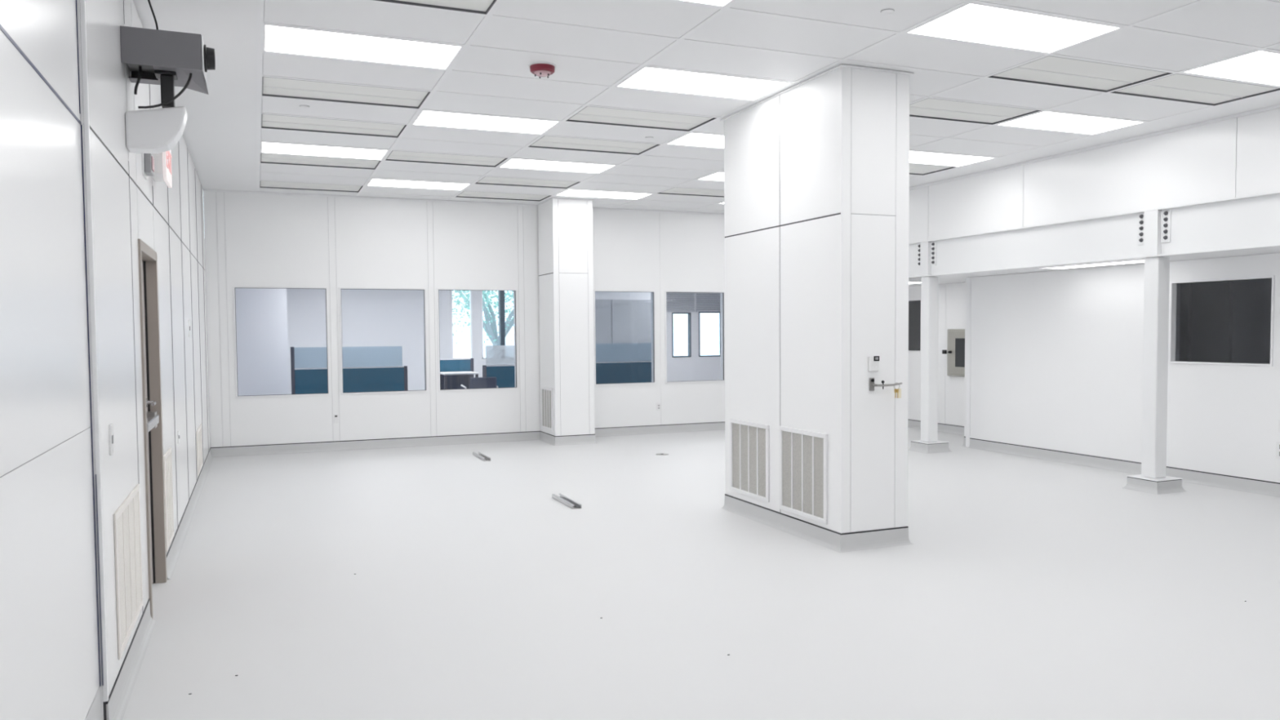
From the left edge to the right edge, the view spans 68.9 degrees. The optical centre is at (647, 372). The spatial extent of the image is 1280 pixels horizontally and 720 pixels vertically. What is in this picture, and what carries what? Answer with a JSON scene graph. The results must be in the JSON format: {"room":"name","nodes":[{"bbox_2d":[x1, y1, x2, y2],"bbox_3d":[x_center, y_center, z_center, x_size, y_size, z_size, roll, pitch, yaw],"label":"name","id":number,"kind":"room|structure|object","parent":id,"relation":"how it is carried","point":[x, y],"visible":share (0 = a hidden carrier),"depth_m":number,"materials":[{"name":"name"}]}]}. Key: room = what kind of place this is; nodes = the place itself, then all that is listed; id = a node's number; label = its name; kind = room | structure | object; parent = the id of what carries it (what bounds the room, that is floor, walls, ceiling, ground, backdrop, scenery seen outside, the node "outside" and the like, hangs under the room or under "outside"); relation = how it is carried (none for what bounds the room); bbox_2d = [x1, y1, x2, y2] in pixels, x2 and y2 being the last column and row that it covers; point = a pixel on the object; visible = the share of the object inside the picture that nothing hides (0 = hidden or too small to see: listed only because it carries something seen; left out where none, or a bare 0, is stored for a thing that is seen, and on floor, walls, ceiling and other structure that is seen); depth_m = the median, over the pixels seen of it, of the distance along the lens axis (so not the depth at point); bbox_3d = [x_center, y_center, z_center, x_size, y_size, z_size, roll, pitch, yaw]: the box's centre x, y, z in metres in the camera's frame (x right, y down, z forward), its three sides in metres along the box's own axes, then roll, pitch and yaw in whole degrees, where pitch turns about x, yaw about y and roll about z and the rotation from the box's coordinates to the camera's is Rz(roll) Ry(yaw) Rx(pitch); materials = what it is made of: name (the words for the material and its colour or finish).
{"room":"clean room","nodes":[
{"label":"clean room","id":0,"kind":"room"},
{"bbox_2d":[0,0,210,719],"bbox_3d":[-2.428,-0.309,4.051,0.160,3.500,17.366,-1,3,-23],"label":"wall","id":1,"kind":"structure","parent":0,"point":[49,653],"depth_m":3.35,"materials":[{"name":"white paint"}]},
{"bbox_2d":[0,0,103,686],"bbox_3d":[-0.615,-0.226,-0.112,0.012,3.271,8.187,-1,3,-23],"label":"trim","id":2,"kind":"structure","parent":1,"relation":"attached to","point":[2,28],"depth_m":3.66,"materials":[{"name":"grey metal"}]},
{"bbox_2d":[76,0,108,719],"bbox_3d":[-2.235,-0.279,3.659,0.117,3.472,0.020,-1,3,-23],"label":"trim","id":3,"kind":"structure","parent":1,"relation":"attached to","point":[81,6],"depth_m":3.67,"materials":[{"name":"white paint"}]},
{"bbox_2d":[108,423,114,455],"bbox_3d":[-2.296,0.288,3.997,0.012,0.130,0.070,-1,3,-23],"label":"light switch","id":4,"kind":"object","parent":1,"relation":"attached to","point":[110,426],"visible":1,"depth_m":3.97,"materials":[{"name":"white plastic"}]},
{"bbox_2d":[113,484,142,659],"bbox_3d":[-2.470,0.915,4.449,0.008,0.640,0.880,-1,3,-23],"label":"air vent","id":5,"kind":"object","parent":1,"relation":"in","point":[126,518],"visible":1,"depth_m":4.38,"materials":[{"name":"white metal"}]},
{"bbox_2d":[142,153,154,179],"bbox_3d":[-2.946,-1.230,5.508,0.052,0.160,0.200,-1,3,-23],"label":"fire alarm","id":6,"kind":"object","parent":1,"relation":"attached to","point":[148,160],"visible":0.79,"depth_m":5.45,"materials":[{"name":"white plastic"}]},
{"bbox_2d":[84,448,213,719],"bbox_3d":[-2.333,1.338,4.158,0.075,0.198,17.366,-1,3,-23],"label":"baseboard","id":7,"kind":"structure","parent":1,"relation":"attached to","point":[120,695],"depth_m":4.67,"materials":[{"name":"grey"}]},
{"bbox_2d":[137,238,167,618],"bbox_3d":[-3.039,0.315,5.580,0.162,2.130,0.950,-1,3,-23],"label":"door","id":8,"kind":"structure","parent":1,"relation":"in","point":[148,257],"depth_m":5.95,"materials":[{"name":"beige"}]},
{"bbox_2d":[151,150,172,187],"bbox_3d":[-3.106,-1.343,5.946,0.102,0.280,0.420,-1,3,-23],"label":"exit sign","id":9,"kind":"object","parent":1,"relation":"attached to","point":[162,161],"visible":0.67,"depth_m":5.80,"materials":[{"name":"white plastic"}]},
{"bbox_2d":[123,0,208,527],"bbox_3d":[-4.084,-0.519,8.206,0.005,3.318,7.290,-1,3,-23],"label":"trim","id":10,"kind":"structure","parent":1,"relation":"attached to","point":[123,0],"depth_m":8.16,"materials":[{"name":"grey metal"}]},
{"bbox_2d":[120,0,215,153],"bbox_3d":[-2.501,-1.608,4.898,0.419,0.921,0.400,-1,3,-23],"label":"security camera","id":11,"kind":"object","parent":1,"relation":"attached to","point":[169,60],"visible":1,"depth_m":4.76,"materials":[{"name":"grey metal"}]},
{"bbox_2d":[163,447,173,551],"bbox_3d":[-3.301,0.865,6.431,0.008,0.640,0.540,-1,3,-23],"label":"air vent","id":12,"kind":"object","parent":1,"relation":"in","point":[167,461],"visible":0.97,"depth_m":6.40,"materials":[{"name":"white metal"}]},
{"bbox_2d":[196,423,203,475],"bbox_3d":[-4.751,0.814,9.896,0.008,0.460,0.850,-1,3,-23],"label":"air vent","id":13,"kind":"object","parent":1,"relation":"in","point":[199,435],"visible":1,"depth_m":9.85,"materials":[{"name":"white metal"}]},
{"bbox_2d":[204,263,288,411],"bbox_3d":[-6.231,-0.350,14.239,1.410,2.750,4.114,-1,3,-23],"label":"wall","id":14,"kind":"structure","parent":0,"point":[261,313],"depth_m":14.78,"materials":[{"name":"white paint"}]},
{"bbox_2d":[203,191,724,447],"bbox_3d":[-0.942,-0.762,14.143,10.389,3.500,0.120,-1,3,-23],"label":"wall","id":15,"kind":"structure","parent":0,"point":[251,239],"depth_m":13.16,"materials":[{"name":"white paint"}]},
{"bbox_2d":[232,285,329,398],"bbox_3d":[-4.892,-0.409,12.493,1.175,1.470,0.134,-1,3,-23],"label":"window","id":16,"kind":"structure","parent":15,"relation":"in","point":[233,286],"depth_m":12.44,"materials":[{"name":"white paint"}]},
{"bbox_2d":[333,413,338,422],"bbox_3d":[-4.255,0.631,12.738,0.060,0.130,0.014,-1,3,-23],"label":"socket","id":17,"kind":"object","parent":15,"relation":"attached to","point":[335,415],"visible":1,"depth_m":12.73,"materials":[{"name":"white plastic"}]},
{"bbox_2d":[338,287,427,395],"bbox_3d":[-3.677,-0.441,13.001,1.170,1.470,0.134,-1,3,-23],"label":"window","id":18,"kind":"structure","parent":15,"relation":"in","point":[340,288],"depth_m":12.99,"materials":[{"name":"white paint"}]},
{"bbox_2d":[203,189,724,215],"bbox_3d":[-1.749,-2.446,13.660,8.609,0.024,0.020,-1,3,-23],"label":"trim","id":19,"kind":"structure","parent":15,"relation":"attached to","point":[209,190],"depth_m":13.07,"materials":[{"name":"white paint"}]},
{"bbox_2d":[210,422,724,457],"bbox_3d":[-0.900,0.924,14.147,10.389,0.131,0.041,-1,3,-23],"label":"baseboard","id":20,"kind":"structure","parent":15,"relation":"attached to","point":[287,448],"depth_m":13.22,"materials":[{"name":"grey plastic"}]},
{"bbox_2d":[436,288,518,391],"bbox_3d":[-2.462,-0.472,13.510,1.165,1.470,0.134,-1,3,-23],"label":"window","id":21,"kind":"structure","parent":15,"relation":"in","point":[515,291],"depth_m":13.55,"materials":[{"name":"white paint"}]},
{"bbox_2d":[593,289,656,386],"bbox_3d":[-0.364,-0.534,14.387,1.015,1.455,0.134,-1,3,-23],"label":"window","id":22,"kind":"structure","parent":15,"relation":"in","point":[652,292],"depth_m":14.49,"materials":[{"name":"white paint"}]},
{"bbox_2d":[656,402,660,410],"bbox_3d":[0.177,0.541,14.594,0.070,0.120,0.011,-1,3,-23],"label":"wall outlet","id":23,"kind":"object","parent":15,"relation":"attached to","point":[658,405],"visible":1,"depth_m":14.59,"materials":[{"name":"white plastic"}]},
{"bbox_2d":[664,290,724,383],"bbox_3d":[0.743,-0.563,14.850,1.055,1.455,0.134,-1,3,-23],"label":"window","id":24,"kind":"structure","parent":15,"relation":"in","point":[722,293],"depth_m":14.97,"materials":[{"name":"white paint"}]},
{"bbox_2d":[286,288,720,394],"bbox_3d":[-1.874,-0.560,18.262,9.740,2.750,0.150,-1,3,-23],"label":"wall","id":25,"kind":"structure","parent":0,"point":[370,317],"depth_m":17.07,"materials":[{"name":"white paint"}]},
{"bbox_2d":[450,290,473,358],"bbox_3d":[-3.499,-0.991,17.531,0.400,1.500,0.110,-1,3,-23],"label":"window","id":26,"kind":"structure","parent":25,"relation":"in","point":[470,291],"depth_m":17.55,"materials":[{"name":"white paint"}]},
{"bbox_2d":[480,290,505,359],"bbox_3d":[-2.620,-1.014,17.904,1.170,1.500,0.140,-1,3,-23],"label":"window","id":27,"kind":"structure","parent":25,"relation":"in","point":[500,293],"depth_m":17.77,"materials":[{"name":"white paint"}]},
{"bbox_2d":[666,292,694,311],"bbox_3d":[0.336,-1.559,19.035,1.380,0.646,0.040,-1,3,-23],"label":"window blind","id":28,"kind":"object","parent":25,"relation":"attached to","point":[683,293],"visible":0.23,"depth_m":19.18,"materials":[{"name":"grey"}]},
{"bbox_2d":[671,312,691,357],"bbox_3d":[0.686,-0.769,19.295,0.430,0.920,0.110,-1,3,-23],"label":"window","id":29,"kind":"structure","parent":25,"relation":"in","point":[689,317],"depth_m":19.32,"materials":[{"name":"blue"}]},
{"bbox_2d":[695,293,719,311],"bbox_3d":[1.553,-1.591,19.544,1.180,0.646,0.040,-1,3,-23],"label":"window blind","id":30,"kind":"object","parent":25,"relation":"attached to","point":[713,295],"visible":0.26,"depth_m":19.43,"materials":[{"name":"grey"}]},
{"bbox_2d":[698,311,720,356],"bbox_3d":[1.309,-0.795,19.555,0.560,0.940,0.110,-1,3,-23],"label":"window","id":31,"kind":"structure","parent":25,"relation":"in","point":[719,355],"depth_m":19.53,"materials":[{"name":"blue"}]},
{"bbox_2d":[122,427,1279,719],"bbox_3d":[2.376,1.375,6.134,10.850,0.120,17.566,-1,3,-23],"label":"floor","id":32,"kind":"structure","parent":0,"point":[1026,588],"depth_m":5.61,"materials":[{"name":"white plastic"}]},
{"bbox_2d":[472,451,490,461],"bbox_3d":[-2.126,1.077,11.940,0.085,0.034,0.670,-1,3,-23],"label":"channel","id":33,"kind":"object","parent":32,"relation":"on","point":[480,455],"visible":1,"depth_m":11.89,"materials":[{"name":"grey metal"}]},
{"bbox_2d":[536,197,596,445],"bbox_3d":[-1.177,-0.719,13.539,0.662,3.470,0.788,-1,3,-23],"label":"column","id":34,"kind":"structure","parent":32,"relation":"on","point":[565,225],"depth_m":13.23,"materials":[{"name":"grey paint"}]},
{"bbox_2d":[541,386,553,431],"bbox_3d":[-1.455,0.527,13.491,0.017,0.610,0.550,-1,3,-23],"label":"grille","id":35,"kind":"object","parent":34,"relation":"attached to","point":[547,393],"depth_m":13.48,"materials":[{"name":"grey metal"}]},
{"bbox_2d":[551,493,581,509],"bbox_3d":[-0.761,1.207,8.736,0.085,0.034,0.640,-1,3,-23],"label":"channel","id":36,"kind":"object","parent":32,"relation":"on","point":[562,499],"visible":1,"depth_m":8.69,"materials":[{"name":"grey metal"}]},
{"bbox_2d":[720,63,914,552],"bbox_3d":[1.310,-0.478,7.610,0.662,3.470,1.882,-1,3,-23],"label":"column","id":37,"kind":"structure","parent":32,"relation":"on","point":[816,170],"depth_m":6.93,"materials":[{"name":"grey"}]},
{"bbox_2d":[729,418,768,502],"bbox_3d":[0.864,0.741,7.961,0.017,0.640,0.670,-1,3,-23],"label":"grille","id":38,"kind":"object","parent":37,"relation":"attached to","point":[748,437],"depth_m":7.94,"materials":[{"name":"grey metal"}]},
{"bbox_2d":[778,426,827,524],"bbox_3d":[1.193,0.778,7.178,0.017,0.670,0.670,-1,3,-23],"label":"grille","id":39,"kind":"object","parent":37,"relation":"attached to","point":[802,450],"depth_m":7.16,"materials":[{"name":"grey metal"}]},
{"bbox_2d":[867,355,879,371],"bbox_3d":[1.644,-0.061,6.772,0.084,0.110,0.024,-1,3,-23],"label":"controller","id":40,"kind":"object","parent":37,"relation":"attached to","point":[873,362],"visible":1,"depth_m":6.76,"materials":[{"name":"white plastic"}]},
{"bbox_2d":[869,377,902,391],"bbox_3d":[1.737,0.088,6.789,0.243,0.095,0.076,-1,3,-23],"label":"door lock","id":41,"kind":"object","parent":37,"relation":"attached to","point":[872,384],"visible":1,"depth_m":6.76,"materials":[{"name":"grey metal"}]},
{"bbox_2d":[893,382,901,398],"bbox_3d":[1.819,0.133,6.781,0.063,0.114,0.008,-1,3,-23],"label":"padlock","id":42,"kind":"object","parent":41,"relation":"hanging from","point":[898,391],"visible":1,"depth_m":6.78,"materials":[{"name":"yellow metal"}]},
{"bbox_2d":[908,241,951,453],"bbox_3d":[3.704,-0.327,12.212,0.410,2.730,0.410,-1,3,-23],"label":"steel post","id":43,"kind":"object","parent":32,"relation":"on","point":[929,442],"visible":1,"depth_m":12.15,"materials":[{"name":"grey metal"}]},
{"bbox_2d":[1121,209,1186,494],"bbox_3d":[4.991,-0.203,9.143,0.410,2.730,0.410,-1,3,-23],"label":"steel post","id":44,"kind":"object","parent":32,"relation":"on","point":[1153,226],"visible":1,"depth_m":9.08,"materials":[{"name":"grey metal"}]},
{"bbox_2d":[908,191,1279,278],"bbox_3d":[5.648,-1.282,7.387,0.140,0.460,17.346,-1,3,-23],"label":"steel beam","id":45,"kind":"structure","parent":44,"relation":"on","point":[1250,222],"depth_m":9.56,"materials":[{"name":"white metal"}]},
{"bbox_2d":[133,0,1279,213],"bbox_3d":[1.516,-2.194,5.701,9.100,0.121,17.700,-1,3,-23],"label":"ceiling","id":46,"kind":"structure","parent":0,"point":[594,46],"depth_m":6.72,"materials":[{"name":"white tile"}]},
{"bbox_2d":[259,180,362,192],"bbox_3d":[-4.280,-2.383,11.872,1.210,0.046,0.587,-1,3,-23],"label":"ceiling panel","id":47,"kind":"object","parent":46,"relation":"attached to","point":[271,184],"visible":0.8,"depth_m":11.94,"materials":[{"name":"grey"}]},
{"bbox_2d":[260,153,381,169],"bbox_3d":[-3.558,-2.313,10.150,1.210,0.046,0.587,-1,3,-23],"label":"ceiling panel","id":48,"kind":"object","parent":46,"relation":"attached to","point":[264,157],"visible":0.77,"depth_m":10.20,"materials":[{"name":"grey"}]},
{"bbox_2d":[260,142,388,159],"bbox_3d":[-3.317,-2.289,9.576,1.210,0.047,0.587,-1,3,-23],"label":"ceiling light","id":49,"kind":"object","parent":46,"relation":"attached to","point":[265,147],"visible":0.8,"depth_m":9.59,"materials":[{"name":"white plastic"}]},
{"bbox_2d":[261,114,406,137],"bbox_3d":[-2.836,-2.243,8.428,1.210,0.046,0.587,-1,3,-23],"label":"ceiling panel","id":50,"kind":"object","parent":46,"relation":"attached to","point":[268,121],"visible":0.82,"depth_m":8.47,"materials":[{"name":"grey"}]},
{"bbox_2d":[262,76,430,108],"bbox_3d":[-2.355,-2.196,7.280,1.210,0.046,0.587,-1,3,-23],"label":"ceiling panel","id":51,"kind":"object","parent":46,"relation":"attached to","point":[271,86],"visible":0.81,"depth_m":7.31,"materials":[{"name":"grey"}]},
{"bbox_2d":[262,24,463,70],"bbox_3d":[-1.873,-2.150,6.132,1.210,0.047,0.587,-1,3,-23],"label":"ceiling light","id":52,"kind":"object","parent":46,"relation":"attached to","point":[277,39],"visible":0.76,"depth_m":6.13,"materials":[{"name":"white plastic"}]},
{"bbox_2d":[366,178,471,191],"bbox_3d":[-2.891,-2.389,11.778,1.210,0.047,0.587,-1,3,-23],"label":"ceiling light","id":53,"kind":"object","parent":46,"relation":"attached to","point":[373,182],"visible":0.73,"depth_m":11.80,"materials":[{"name":"white plastic"}]},
{"bbox_2d":[374,0,496,14],"bbox_3d":[-1.392,-2.103,4.984,1.210,0.046,0.587,-1,3,-23],"label":"ceiling panel","id":54,"kind":"object","parent":46,"relation":"attached to","point":[480,6],"visible":1,"depth_m":5.34,"materials":[{"name":"grey"}]},
{"bbox_2d":[385,150,506,167],"bbox_3d":[-2.169,-2.319,10.056,1.210,0.046,0.587,-1,3,-23],"label":"ceiling panel","id":55,"kind":"object","parent":46,"relation":"attached to","point":[401,156],"visible":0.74,"depth_m":10.11,"materials":[{"name":"grey"}]},
{"bbox_2d":[411,110,559,134],"bbox_3d":[-1.446,-2.249,8.335,1.210,0.047,0.587,-1,3,-23],"label":"ceiling light","id":56,"kind":"object","parent":46,"relation":"attached to","point":[432,118],"visible":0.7,"depth_m":8.34,"materials":[{"name":"white plastic"}]},
{"bbox_2d":[455,191,550,201],"bbox_3d":[-1.982,-2.442,12.833,1.210,0.046,0.587,-1,3,-23],"label":"ceiling panel","id":57,"kind":"object","parent":46,"relation":"attached to","point":[465,193],"visible":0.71,"depth_m":12.90,"materials":[{"name":"grey"}]},
{"bbox_2d":[475,176,580,188],"bbox_3d":[-1.501,-2.396,11.685,1.210,0.046,0.587,-1,3,-23],"label":"ceiling panel","id":58,"kind":"object","parent":46,"relation":"attached to","point":[486,180],"visible":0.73,"depth_m":11.75,"materials":[{"name":"grey"}]},
{"bbox_2d":[528,61,555,78],"bbox_3d":[-0.739,-2.119,6.560,0.196,0.078,0.196,-1,3,-23],"label":"smoke detector","id":59,"kind":"object","parent":46,"relation":"attached to","point":[540,68],"visible":1,"depth_m":6.50,"materials":[{"name":"red plastic"}]},
{"bbox_2d":[498,158,616,173],"bbox_3d":[-1.020,-2.349,10.537,1.210,0.047,0.587,-1,3,-23],"label":"ceiling light","id":60,"kind":"object","parent":46,"relation":"attached to","point":[516,163],"visible":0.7,"depth_m":10.56,"materials":[{"name":"white plastic"}]},
{"bbox_2d":[528,135,660,155],"bbox_3d":[-0.538,-2.303,9.389,1.210,0.046,0.587,-1,3,-23],"label":"ceiling panel","id":61,"kind":"object","parent":46,"relation":"attached to","point":[545,142],"visible":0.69,"depth_m":9.44,"materials":[{"name":"grey"}]},
{"bbox_2d":[555,189,653,199],"bbox_3d":[-0.593,-2.448,12.739,1.210,0.047,0.587,-1,3,-23],"label":"ceiling light","id":62,"kind":"object","parent":46,"relation":"attached to","point":[573,193],"visible":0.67,"depth_m":12.77,"materials":[{"name":"white plastic"}]},
{"bbox_2d":[566,106,716,131],"bbox_3d":[-0.057,-2.256,8.241,1.210,0.046,0.587,-1,3,-23],"label":"ceiling panel","id":63,"kind":"object","parent":46,"relation":"attached to","point":[597,115],"visible":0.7,"depth_m":8.28,"materials":[{"name":"grey plastic"}]},
{"bbox_2d":[657,187,724,197],"bbox_3d":[0.797,-2.455,12.646,1.210,0.046,0.587,-1,3,-23],"label":"ceiling panel","id":64,"kind":"object","parent":46,"relation":"attached to","point":[677,191],"visible":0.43,"depth_m":12.67,"materials":[{"name":"grey"}]},
{"bbox_2d":[665,132,724,148],"bbox_3d":[0.851,-2.309,9.296,1.210,0.047,0.587,-1,3,-23],"label":"ceiling light","id":65,"kind":"object","parent":46,"relation":"attached to","point":[696,140],"visible":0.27,"depth_m":9.21,"materials":[{"name":"white plastic"}]},
{"bbox_2d":[615,66,791,101],"bbox_3d":[0.424,-2.209,7.093,1.210,0.047,0.587,-1,3,-23],"label":"ceiling light","id":66,"kind":"object","parent":46,"relation":"attached to","point":[650,78],"visible":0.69,"depth_m":7.09,"materials":[{"name":"white plastic"}]},
{"bbox_2d":[675,0,733,7],"bbox_3d":[-0.002,-2.109,4.891,1.210,0.047,0.587,-1,3,-23],"label":"ceiling light","id":67,"kind":"object","parent":46,"relation":"attached to","point":[722,3],"visible":1,"depth_m":5.32,"materials":[{"name":"white plastic"}]},
{"bbox_2d":[688,0,729,4],"bbox_3d":[-0.002,-2.096,4.892,1.184,0.008,0.561,-1,3,-23],"label":"diffuser","id":68,"kind":"object","parent":67,"relation":"attached to","point":[700,2],"depth_m":5.32,"materials":[{"name":"white plastic"}]},
{"bbox_2d":[697,172,724,181],"bbox_3d":[1.278,-2.408,11.498,1.210,0.047,0.587,-1,3,-23],"label":"ceiling light","id":69,"kind":"object","parent":46,"relation":"attached to","point":[718,176],"visible":0.23,"depth_m":11.42,"materials":[{"name":"white plastic"}]},
{"bbox_2d":[880,8,894,13],"bbox_3d":[1.412,-2.123,5.487,0.080,0.010,0.080,-1,3,-23],"label":"cap","id":70,"kind":"object","parent":46,"relation":"attached to","point":[889,11],"visible":1,"depth_m":5.47,"materials":[{"name":"white paint"}]},
{"bbox_2d":[909,164,954,175],"bbox_3d":[2.909,-2.392,10.831,1.210,0.046,0.587,-1,3,-23],"label":"ceiling panel","id":71,"kind":"object","parent":46,"relation":"attached to","point":[914,169],"visible":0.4,"depth_m":10.96,"materials":[{"name":"grey"}]},
{"bbox_2d":[909,151,995,166],"bbox_3d":[3.149,-2.368,10.257,1.210,0.047,0.587,-1,3,-23],"label":"ceiling light","id":72,"kind":"object","parent":46,"relation":"attached to","point":[915,157],"visible":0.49,"depth_m":10.30,"materials":[{"name":"white plastic"}]},
{"bbox_2d":[909,97,1041,124],"bbox_3d":[2.722,-2.269,8.055,1.210,0.046,0.587,-1,3,-23],"label":"ceiling panel","id":73,"kind":"object","parent":46,"relation":"attached to","point":[929,108],"visible":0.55,"depth_m":8.10,"materials":[{"name":"grey"}]},
{"bbox_2d":[904,2,1121,53],"bbox_3d":[2.296,-2.169,5.852,1.210,0.047,0.587,-1,3,-23],"label":"ceiling light","id":74,"kind":"object","parent":46,"relation":"attached to","point":[974,23],"visible":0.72,"depth_m":5.85,"materials":[{"name":"white plastic"}]},
{"bbox_2d":[996,111,1144,134],"bbox_3d":[3.871,-2.298,8.535,1.210,0.047,0.587,-1,3,-23],"label":"ceiling light","id":75,"kind":"object","parent":46,"relation":"attached to","point":[1045,120],"visible":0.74,"depth_m":8.54,"materials":[{"name":"white plastic"}]},
{"bbox_2d":[987,55,1172,92],"bbox_3d":[3.204,-2.222,6.907,1.210,0.046,0.587,-1,3,-23],"label":"ceiling panel","id":76,"kind":"object","parent":46,"relation":"attached to","point":[1047,70],"visible":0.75,"depth_m":6.93,"materials":[{"name":"grey"}]},
{"bbox_2d":[1110,73,1279,106],"bbox_3d":[4.353,-2.252,7.387,1.210,0.046,0.587,-1,3,-23],"label":"ceiling panel","id":77,"kind":"object","parent":46,"relation":"attached to","point":[1175,87],"visible":0.82,"depth_m":7.42,"materials":[{"name":"grey"}]},
{"bbox_2d":[1182,49,1279,86],"bbox_3d":[4.593,-2.228,6.813,1.210,0.047,0.587,-1,3,-23],"label":"ceiling light","id":78,"kind":"object","parent":46,"relation":"attached to","point":[1260,67],"visible":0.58,"depth_m":6.79,"materials":[{"name":"white plastic"}]},
{"bbox_2d":[907,282,965,426],"bbox_3d":[4.591,-0.282,14.564,0.120,2.420,3.416,-1,3,-23],"label":"wall","id":79,"kind":"structure","parent":0,"point":[951,389],"depth_m":14.39,"materials":[{"name":"white paint"}]},
{"bbox_2d":[908,298,921,351],"bbox_3d":[4.296,-0.759,15.226,0.132,0.850,0.700,-1,3,-23],"label":"window","id":80,"kind":"structure","parent":79,"relation":"in","point":[914,305],"depth_m":15.14,"materials":[{"name":"black glass"}]},
{"bbox_2d":[942,328,964,377],"bbox_3d":[4.761,-0.290,13.981,0.218,0.715,0.830,-1,3,-23],"label":"hatch","id":81,"kind":"object","parent":79,"relation":"attached to","point":[955,353],"visible":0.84,"depth_m":14.07,"materials":[{"name":"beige metal"}]},
{"bbox_2d":[964,278,966,436],"bbox_3d":[4.833,-0.142,12.829,1.020,2.290,0.180,-1,3,-23],"label":"wall","id":82,"kind":"structure","parent":0,"point":[966,278],"depth_m":12.70,"materials":[{"name":"white"}]},
{"bbox_2d":[908,108,1279,243],"bbox_3d":[5.622,-1.889,7.362,0.100,0.755,17.366,-1,3,-23],"label":"wall","id":83,"kind":"structure","parent":0,"point":[1237,157],"depth_m":9.40,"materials":[{"name":"white paint"}]},
{"bbox_2d":[909,104,1279,190],"bbox_3d":[5.567,-2.221,7.315,0.020,0.030,17.346,-1,3,-23],"label":"trim","id":84,"kind":"structure","parent":83,"relation":"attached to","point":[1274,107],"depth_m":9.37,"materials":[{"name":"white paint"}]},
{"bbox_2d":[908,247,1279,286],"bbox_3d":[6.490,-1.145,7.757,1.790,0.128,17.366,-1,3,-23],"label":"ceiling","id":85,"kind":"structure","parent":0,"point":[957,277],"depth_m":10.78,"materials":[{"name":"white paint"}]},
{"bbox_2d":[908,280,921,284],"bbox_3d":[3.720,-1.339,14.093,0.600,0.012,1.200,-1,3,-23],"label":"recessed light","id":86,"kind":"object","parent":85,"relation":"in","point":[909,282],"visible":0.14,"depth_m":13.65,"materials":[{"name":"white plastic"}]},
{"bbox_2d":[1038,258,1144,269],"bbox_3d":[4.882,-1.164,10.057,0.380,0.012,1.350,-1,3,-23],"label":"recessed light","id":87,"kind":"object","parent":85,"relation":"in","point":[1139,260],"visible":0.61,"depth_m":10.07,"materials":[{"name":"white plastic"}]},
{"bbox_2d":[969,253,1279,482],"bbox_3d":[7.077,0.132,6.158,0.120,2.290,13.870,-1,3,-23],"label":"wall","id":88,"kind":"structure","parent":0,"point":[1056,357],"depth_m":10.58,"materials":[{"name":"white paint"}]},
{"bbox_2d":[965,277,971,447],"bbox_3d":[4.352,-0.128,12.575,0.064,2.290,0.078,-1,3,-23],"label":"trim","id":89,"kind":"structure","parent":88,"relation":"attached to","point":[968,279],"depth_m":12.56,"materials":[{"name":"white paint"}]},
{"bbox_2d":[907,419,1279,497],"bbox_3d":[6.783,1.136,7.972,1.001,0.131,17.366,-1,3,-23],"label":"baseboard","id":90,"kind":"structure","parent":88,"relation":"attached to","point":[1210,479],"depth_m":10.53,"materials":[{"name":"grey"}]},
{"bbox_2d":[1275,441,1279,458],"bbox_3d":[5.946,0.734,8.730,0.012,0.160,0.120,-1,3,-23],"label":"wall outlet","id":91,"kind":"object","parent":88,"relation":"attached to","point":[1277,443],"visible":1,"depth_m":8.77,"materials":[{"name":"white plastic"}]},
{"bbox_2d":[1168,275,1275,366],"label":"window","id":92,"kind":"structure","parent":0,"point":[1222,321],"depth_m":10.96,"materials":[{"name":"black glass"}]},
{"bbox_3d":[-1.356,0.956,16.391,11.900,0.118,4.214,-1,3,-23],"label":"floor","id":93,"kind":"structure","parent":0,"visible":0},
{"bbox_2d":[440,358,474,377],"bbox_3d":[-3.255,0.358,15.605,0.700,1.170,0.066,-1,3,-23],"label":"wall","id":94,"kind":"structure","parent":93,"relation":"on","point":[446,364],"depth_m":15.59,"materials":[{"name":"teal fabric"}]},
{"bbox_2d":[440,371,479,389],"bbox_3d":[-3.090,0.480,15.245,0.560,0.955,0.650,-1,3,-23],"label":"office desk","id":95,"kind":"object","parent":93,"relation":"on","point":[448,380],"visible":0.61,"depth_m":15.46,"materials":[{"name":"white plastic"}]},
{"bbox_2d":[290,342,651,394],"bbox_3d":[-2.550,0.258,15.028,5.960,1.410,0.066,-1,3,-23],"label":"wall","id":96,"kind":"structure","parent":93,"relation":"on","point":[371,368],"depth_m":14.41,"materials":[{"name":"teal fabric"}]},
{"bbox_2d":[460,377,497,388],"bbox_3d":[-2.578,0.526,14.479,0.558,0.918,0.539,-1,3,-23],"label":"office chair","id":97,"kind":"object","parent":93,"relation":"on","point":[475,382],"visible":0.15,"depth_m":14.21,"materials":[{"name":"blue fabric"}]},
{"bbox_2d":[595,291,651,343],"bbox_3d":[-0.781,-0.470,17.753,1.680,2.600,0.641,-1,3,-23],"label":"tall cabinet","id":98,"kind":"object","parent":93,"relation":"on","point":[620,317],"visible":0.15,"depth_m":17.54,"materials":[{"name":"grey"}]},
{"label":"outside","id":99,"kind":"structure","parent":0,"visible":0},
{"bbox_3d":[-3.471,0.072,40.704,55.000,0.150,42.300,-1,3,-23],"label":"ground","id":100,"kind":"structure","parent":99,"visible":0},
{"bbox_2d":[452,290,514,345],"bbox_3d":[-3.162,-1.439,20.932,4.443,4.602,3.858,-2,3,-37],"label":"tree","id":101,"kind":"object","parent":100,"relation":"on","point":[491,330],"visible":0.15,"depth_m":20.55,"materials":[{"name":"green plant"}]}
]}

